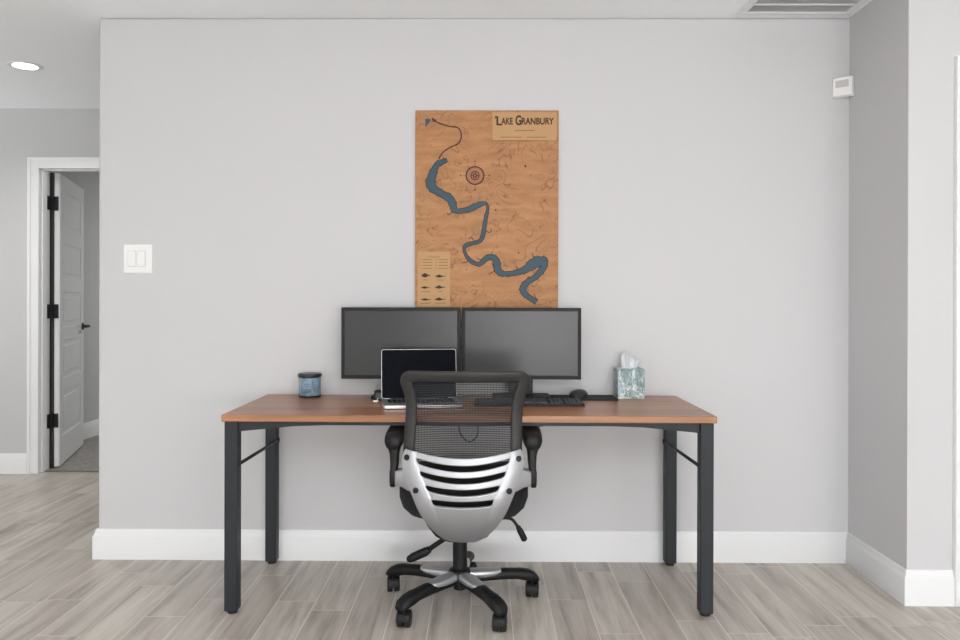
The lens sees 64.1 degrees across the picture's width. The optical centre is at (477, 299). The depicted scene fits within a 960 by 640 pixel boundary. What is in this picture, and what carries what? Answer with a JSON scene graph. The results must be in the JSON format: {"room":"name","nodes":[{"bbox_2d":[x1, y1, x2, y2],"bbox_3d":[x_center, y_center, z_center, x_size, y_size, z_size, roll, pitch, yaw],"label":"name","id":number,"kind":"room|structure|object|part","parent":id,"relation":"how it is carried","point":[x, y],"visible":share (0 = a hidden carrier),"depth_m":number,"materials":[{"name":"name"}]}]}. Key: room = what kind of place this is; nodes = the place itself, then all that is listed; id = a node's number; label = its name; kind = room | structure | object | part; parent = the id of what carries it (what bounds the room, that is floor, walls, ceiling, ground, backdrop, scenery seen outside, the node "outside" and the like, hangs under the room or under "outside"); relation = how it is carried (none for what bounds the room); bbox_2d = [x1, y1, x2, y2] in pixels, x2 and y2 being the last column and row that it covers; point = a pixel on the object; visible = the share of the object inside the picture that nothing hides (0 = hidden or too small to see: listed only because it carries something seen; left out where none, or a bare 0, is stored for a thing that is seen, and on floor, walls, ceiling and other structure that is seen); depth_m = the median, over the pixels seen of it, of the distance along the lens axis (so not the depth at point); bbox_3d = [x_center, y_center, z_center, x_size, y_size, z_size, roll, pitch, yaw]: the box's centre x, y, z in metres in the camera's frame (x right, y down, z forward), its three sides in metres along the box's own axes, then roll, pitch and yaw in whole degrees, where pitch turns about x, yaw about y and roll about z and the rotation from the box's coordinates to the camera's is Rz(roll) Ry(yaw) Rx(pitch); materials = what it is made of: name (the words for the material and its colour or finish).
{"room":"home office","nodes":[
{"label":"home office","id":0,"kind":"room"},
{"bbox_2d":[0,108,99,452],"bbox_3d":[-2.264,-0.057,5.179,4.600,2.438,0.120,0,0,0],"label":"wall","id":1,"kind":"structure","parent":0,"point":[24,132],"depth_m":5.12,"materials":[{"name":"grey paint"}]},
{"bbox_2d":[0,453,26,473],"bbox_3d":[-3.784,1.091,5.123,1.566,0.134,0.016,0,0,0],"label":"baseboard","id":2,"kind":"structure","parent":1,"relation":"attached to","point":[10,463],"depth_m":5.11,"materials":[{"name":"white paint"}]},
{"bbox_2d":[27,157,99,473],"bbox_3d":[-2.501,0.106,5.172,0.991,2.111,0.142,0,0,0],"label":"trim","id":3,"kind":"structure","parent":1,"relation":"attached to","point":[39,169],"depth_m":5.11,"materials":[{"name":"white paint"}]},
{"bbox_2d":[47,173,89,467],"bbox_3d":[-2.991,0.138,5.657,0.097,2.020,0.895,0,0,-15],"label":"door","id":4,"kind":"structure","parent":1,"relation":"in","point":[65,202],"depth_m":5.47,"materials":[{"name":"white paint"}]},
{"bbox_3d":[-3.061,0.207,5.992,0.060,0.054,0.137,0,0,-17],"label":"handle","id":5,"kind":"part","parent":4,"relation":"part of","materials":[{"name":"black metal"}]},
{"bbox_2d":[45,470,98,471],"bbox_3d":[-2.503,1.158,5.183,0.843,0.007,0.030,0,0,0],"label":"trim","id":6,"kind":"structure","parent":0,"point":[46,470],"depth_m":5.17,"materials":[{"name":"grey"}]},
{"bbox_2d":[50,172,98,422],"bbox_3d":[-3.301,-0.062,6.959,0.100,2.438,3.425,0,0,0],"label":"wall","id":7,"kind":"structure","parent":0,"point":[88,181],"depth_m":6.47,"materials":[{"name":"grey paint"}]},
{"bbox_2d":[84,419,98,439],"bbox_3d":[-3.246,1.090,6.910,0.016,0.134,3.325,0,0,0],"label":"baseboard","id":8,"kind":"structure","parent":7,"relation":"attached to","point":[91,428],"depth_m":6.45,"materials":[{"name":"white paint"}]},
{"bbox_2d":[0,0,871,108],"bbox_3d":[-0.241,-1.314,0.836,8.700,0.100,8.775,0,0,0],"label":"ceiling","id":9,"kind":"structure","parent":0,"point":[62,37],"depth_m":3.42,"materials":[{"name":"white paint"}]},
{"bbox_2d":[6,61,43,70],"bbox_3d":[-2.460,-1.272,4.176,0.176,0.004,0.176,0,0,0],"label":"recessed light","id":10,"kind":"object","parent":9,"relation":"in","point":[22,65],"visible":1,"depth_m":4.16,"materials":[{"name":"white paint"}]},
{"bbox_2d":[737,0,867,14],"bbox_3d":[1.391,-1.258,3.137,0.494,0.010,0.490,0,0,0],"label":"ceiling vent","id":11,"kind":"object","parent":9,"relation":"in","point":[752,7],"visible":1,"depth_m":3.30,"materials":[{"name":"white metal"}]},
{"bbox_2d":[748,0,858,11],"bbox_3d":[1.391,-1.258,3.137,0.426,0.008,0.422,0,0,0],"label":"grille","id":12,"kind":"object","parent":11,"relation":"attached to","point":[757,5],"depth_m":3.27,"materials":[{"name":"white metal"}]},
{"bbox_2d":[99,19,849,531],"bbox_3d":[0.048,-0.048,3.518,3.513,2.438,0.140,0,0,0],"label":"wall","id":13,"kind":"structure","parent":0,"point":[266,167],"depth_m":3.45,"materials":[{"name":"grey paint"}]},
{"bbox_2d":[124,244,151,272],"bbox_3d":[-1.527,-0.185,3.452,0.129,0.129,0.012,0,0,0],"label":"light switch","id":14,"kind":"object","parent":13,"relation":"attached to","point":[137,257],"visible":1,"depth_m":3.45,"materials":[{"name":"white plastic"}]},
{"bbox_2d":[92,529,846,562],"bbox_3d":[-0.034,1.103,3.442,3.390,0.134,0.016,0,0,0],"label":"baseboard","id":15,"kind":"structure","parent":13,"relation":"attached to","point":[107,544],"depth_m":3.44,"materials":[{"name":"white paint"}]},
{"bbox_2d":[415,110,558,323],"bbox_3d":[0.043,-0.370,3.436,0.640,0.956,0.022,0,0,0],"label":"map","id":16,"kind":"object","parent":13,"relation":"attached to","point":[486,181],"visible":1,"depth_m":3.43,"materials":[{"name":"brown paper"}]},
{"bbox_2d":[832,75,853,97],"bbox_3d":[1.636,-0.947,3.423,0.086,0.088,0.060,0,0,40],"label":"wall sensor","id":17,"kind":"object","parent":13,"relation":"attached to","point":[842,87],"visible":0.99,"depth_m":3.40,"materials":[{"name":"white plastic"}]},
{"bbox_2d":[0,435,959,639],"bbox_3d":[-0.235,1.219,2.552,8.700,0.104,12.200,0,0,0],"label":"floor","id":18,"kind":"structure","parent":0,"point":[52,587],"depth_m":3.00,"materials":[{"name":"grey wood"}]},
{"bbox_2d":[384,371,541,631],"bbox_3d":[-0.061,0.710,2.985,0.632,0.922,0.632,0,0,0],"label":"office chair","id":19,"kind":"object","parent":18,"relation":"on","point":[461,500],"visible":1,"depth_m":2.74,"materials":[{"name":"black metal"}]},
{"bbox_3d":[-0.300,0.511,2.902,0.074,0.067,0.300,0,0,0],"label":"armrest","id":20,"kind":"part","parent":19,"relation":"part of","materials":[{"name":"black plastic"}]},
{"bbox_3d":[-0.301,0.589,2.790,0.062,0.172,0.075,0,0,0],"label":"arm post","id":21,"kind":"part","parent":19,"relation":"part of","materials":[{"name":"black plastic"}]},
{"bbox_3d":[-0.236,1.075,3.030,0.266,0.059,0.059,0,0,24],"label":"leg","id":22,"kind":"part","parent":19,"relation":"part of","materials":[{"name":"black plastic"}]},
{"bbox_3d":[-0.190,1.075,2.820,0.059,0.059,0.266,0,0,42],"label":"leg","id":23,"kind":"part","parent":19,"relation":"part of","materials":[{"name":"black plastic"}]},
{"bbox_3d":[-0.175,0.958,2.987,0.201,0.130,0.035,0,0,0],"label":"tilt lever","id":24,"kind":"part","parent":19,"relation":"part of","materials":[{"name":"black plastic"}]},
{"bbox_3d":[-0.049,0.747,2.991,0.480,0.158,0.470,0,0,0],"label":"seat","id":25,"kind":"part","parent":19,"relation":"part of","materials":[{"name":"black fabric"}]},
{"bbox_3d":[-0.048,0.433,2.736,0.364,0.310,0.064,0,0,0],"label":"backrest","id":26,"kind":"part","parent":19,"relation":"part of","materials":[{"name":"black fabric"}]},
{"bbox_3d":[-0.043,0.416,2.730,0.468,0.332,0.102,0,0,0],"label":"backrest frame","id":27,"kind":"part","parent":19,"relation":"part of","materials":[{"name":"grey plastic"}]},
{"bbox_3d":[-0.050,1.075,3.139,0.059,0.059,0.266,0,0,6],"label":"leg","id":28,"kind":"part","parent":19,"relation":"part of","materials":[{"name":"black plastic"}]},
{"bbox_3d":[0.024,1.076,2.798,0.059,0.059,0.266,0,0,-30],"label":"leg","id":29,"kind":"part","parent":19,"relation":"part of","materials":[{"name":"black plastic"}]},
{"bbox_3d":[0.111,1.076,2.995,0.266,0.059,0.059,0,0,-12],"label":"leg","id":30,"kind":"part","parent":19,"relation":"part of","materials":[{"name":"black plastic"}]},
{"bbox_3d":[0.117,0.888,2.975,0.155,0.097,0.025,0,0,0],"label":"height lever","id":31,"kind":"part","parent":19,"relation":"part of","materials":[{"name":"black plastic"}]},
{"bbox_3d":[0.203,0.512,2.899,0.074,0.067,0.300,0,0,0],"label":"armrest","id":32,"kind":"part","parent":19,"relation":"part of","materials":[{"name":"black plastic"}]},
{"bbox_3d":[0.202,0.590,2.786,0.062,0.172,0.075,0,0,0],"label":"arm post","id":33,"kind":"part","parent":19,"relation":"part of","materials":[{"name":"black plastic"}]},
{"bbox_2d":[221,394,716,616],"bbox_3d":[-0.030,0.799,3.137,1.833,0.744,0.607,0,0,0],"label":"desk","id":34,"kind":"object","parent":18,"relation":"on","point":[269,412],"visible":0.98,"depth_m":2.86,"materials":[{"name":"brown wood"}]},
{"bbox_3d":[-0.914,0.804,2.872,0.049,0.706,0.049,0,0,0],"label":"leg","id":35,"kind":"part","parent":34,"relation":"part of","materials":[{"name":"grey metal"}]},
{"bbox_3d":[-0.911,0.803,3.410,0.049,0.706,0.049,0,0,0],"label":"leg","id":36,"kind":"part","parent":34,"relation":"part of","materials":[{"name":"grey metal"}]},
{"bbox_2d":[298,372,321,397],"bbox_3d":[-0.734,0.373,3.366,0.104,0.102,0.104,0,0,0],"label":"candle jar","id":37,"kind":"object","parent":34,"relation":"on","point":[309,382],"visible":1,"depth_m":3.33,"materials":[{"name":"blue glass"}]},
{"bbox_3d":[-0.734,0.330,3.366,0.104,0.016,0.104,0,0,0],"label":"lid","id":38,"kind":"part","parent":37,"relation":"part of","materials":[{"name":"grey metal"}]},
{"bbox_2d":[374,390,382,400],"bbox_3d":[-0.390,0.403,3.237,0.084,0.042,0.046,0,0,0],"label":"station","id":39,"kind":"object","parent":34,"relation":"on","point":[377,393],"visible":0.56,"depth_m":3.22,"materials":[{"name":"black plastic"}]},
{"bbox_3d":[-0.391,0.404,3.216,0.068,0.024,0.002,0,0,0],"label":"port panel","id":40,"kind":"part","parent":39,"relation":"part of","materials":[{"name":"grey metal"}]},
{"bbox_2d":[341,307,460,399],"bbox_3d":[-0.330,0.229,3.347,0.517,0.392,0.160,0,0,0],"label":"monitor","id":41,"kind":"object","parent":34,"relation":"on","point":[365,331],"visible":0.66,"depth_m":3.33,"materials":[{"name":"black plastic"}]},
{"bbox_2d":[381,349,462,408],"bbox_3d":[-0.229,0.318,3.127,0.316,0.217,0.250,0,0,-9],"label":"laptop","id":42,"kind":"object","parent":34,"relation":"on","point":[394,362],"visible":0.61,"depth_m":3.22,"materials":[{"name":"silver metal"}]},
{"bbox_2d":[462,308,580,398],"bbox_3d":[0.192,0.231,3.343,0.517,0.392,0.160,0,0,1],"label":"monitor","id":43,"kind":"object","parent":34,"relation":"on","point":[542,343],"visible":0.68,"depth_m":3.32,"materials":[{"name":"black plastic"}]},
{"bbox_2d":[474,398,584,405],"bbox_3d":[0.211,0.417,3.143,0.444,0.018,0.132,0,0,0],"label":"keyboard","id":44,"kind":"object","parent":34,"relation":"on","point":[530,401],"visible":0.7,"depth_m":3.08,"materials":[{"name":"black plastic"}]},
{"bbox_2d":[550,395,618,400],"bbox_3d":[0.462,0.426,3.342,0.280,0.004,0.166,0,0,0],"label":"mouse pad","id":45,"kind":"object","parent":34,"relation":"on","point":[590,397],"visible":0.64,"depth_m":3.33,"materials":[{"name":"black fabric"}]},
{"bbox_2d":[568,389,587,397],"bbox_3d":[0.442,0.407,3.356,0.079,0.031,0.110,0,0,38],"label":"computer mouse","id":46,"kind":"object","parent":45,"relation":"on","point":[578,393],"visible":1,"depth_m":3.32,"materials":[{"name":"black plastic"}]},
{"bbox_2d":[613,352,644,398],"bbox_3d":[0.667,0.327,3.372,0.116,0.202,0.114,0,0,0],"label":"tissue box","id":47,"kind":"object","parent":34,"relation":"on","point":[628,379],"visible":1,"depth_m":3.32,"materials":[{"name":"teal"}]},
{"bbox_3d":[0.854,0.808,3.397,0.049,0.706,0.049,0,0,0],"label":"leg","id":48,"kind":"part","parent":34,"relation":"part of","materials":[{"name":"grey metal"}]},
{"bbox_3d":[0.850,0.809,2.860,0.049,0.706,0.049,0,0,0],"label":"leg","id":49,"kind":"part","parent":34,"relation":"part of","materials":[{"name":"grey metal"}]},
{"bbox_2d":[848,0,908,568],"bbox_3d":[1.733,-0.043,3.198,0.140,2.438,0.477,0,0,0],"label":"wall","id":50,"kind":"structure","parent":0,"point":[879,31],"depth_m":3.18,"materials":[{"name":"grey paint"}]},
{"bbox_2d":[846,532,906,605],"bbox_3d":[1.651,1.108,3.192,0.016,0.134,0.494,0,0,0],"label":"baseboard","id":51,"kind":"structure","parent":50,"relation":"attached to","point":[889,576],"depth_m":3.16,"materials":[{"name":"white paint"}]},
{"bbox_2d":[907,0,959,569],"bbox_3d":[2.892,-0.040,3.021,2.459,2.438,0.140,0,0,0],"label":"wall","id":52,"kind":"structure","parent":0,"point":[934,25],"depth_m":2.96,"materials":[{"name":"grey paint"}]},
{"bbox_2d":[905,570,954,605],"bbox_3d":[1.737,1.109,2.952,0.191,0.134,0.016,0,0,0],"label":"baseboard","id":53,"kind":"structure","parent":52,"relation":"attached to","point":[922,587],"depth_m":2.94,"materials":[{"name":"white paint"}]},
{"bbox_2d":[952,56,959,606],"bbox_3d":[2.334,0.122,2.945,0.998,2.112,0.024,0,0,0],"label":"trim","id":54,"kind":"structure","parent":52,"relation":"attached to","point":[956,220],"depth_m":2.94,"materials":[{"name":"white paint"}]}
]}

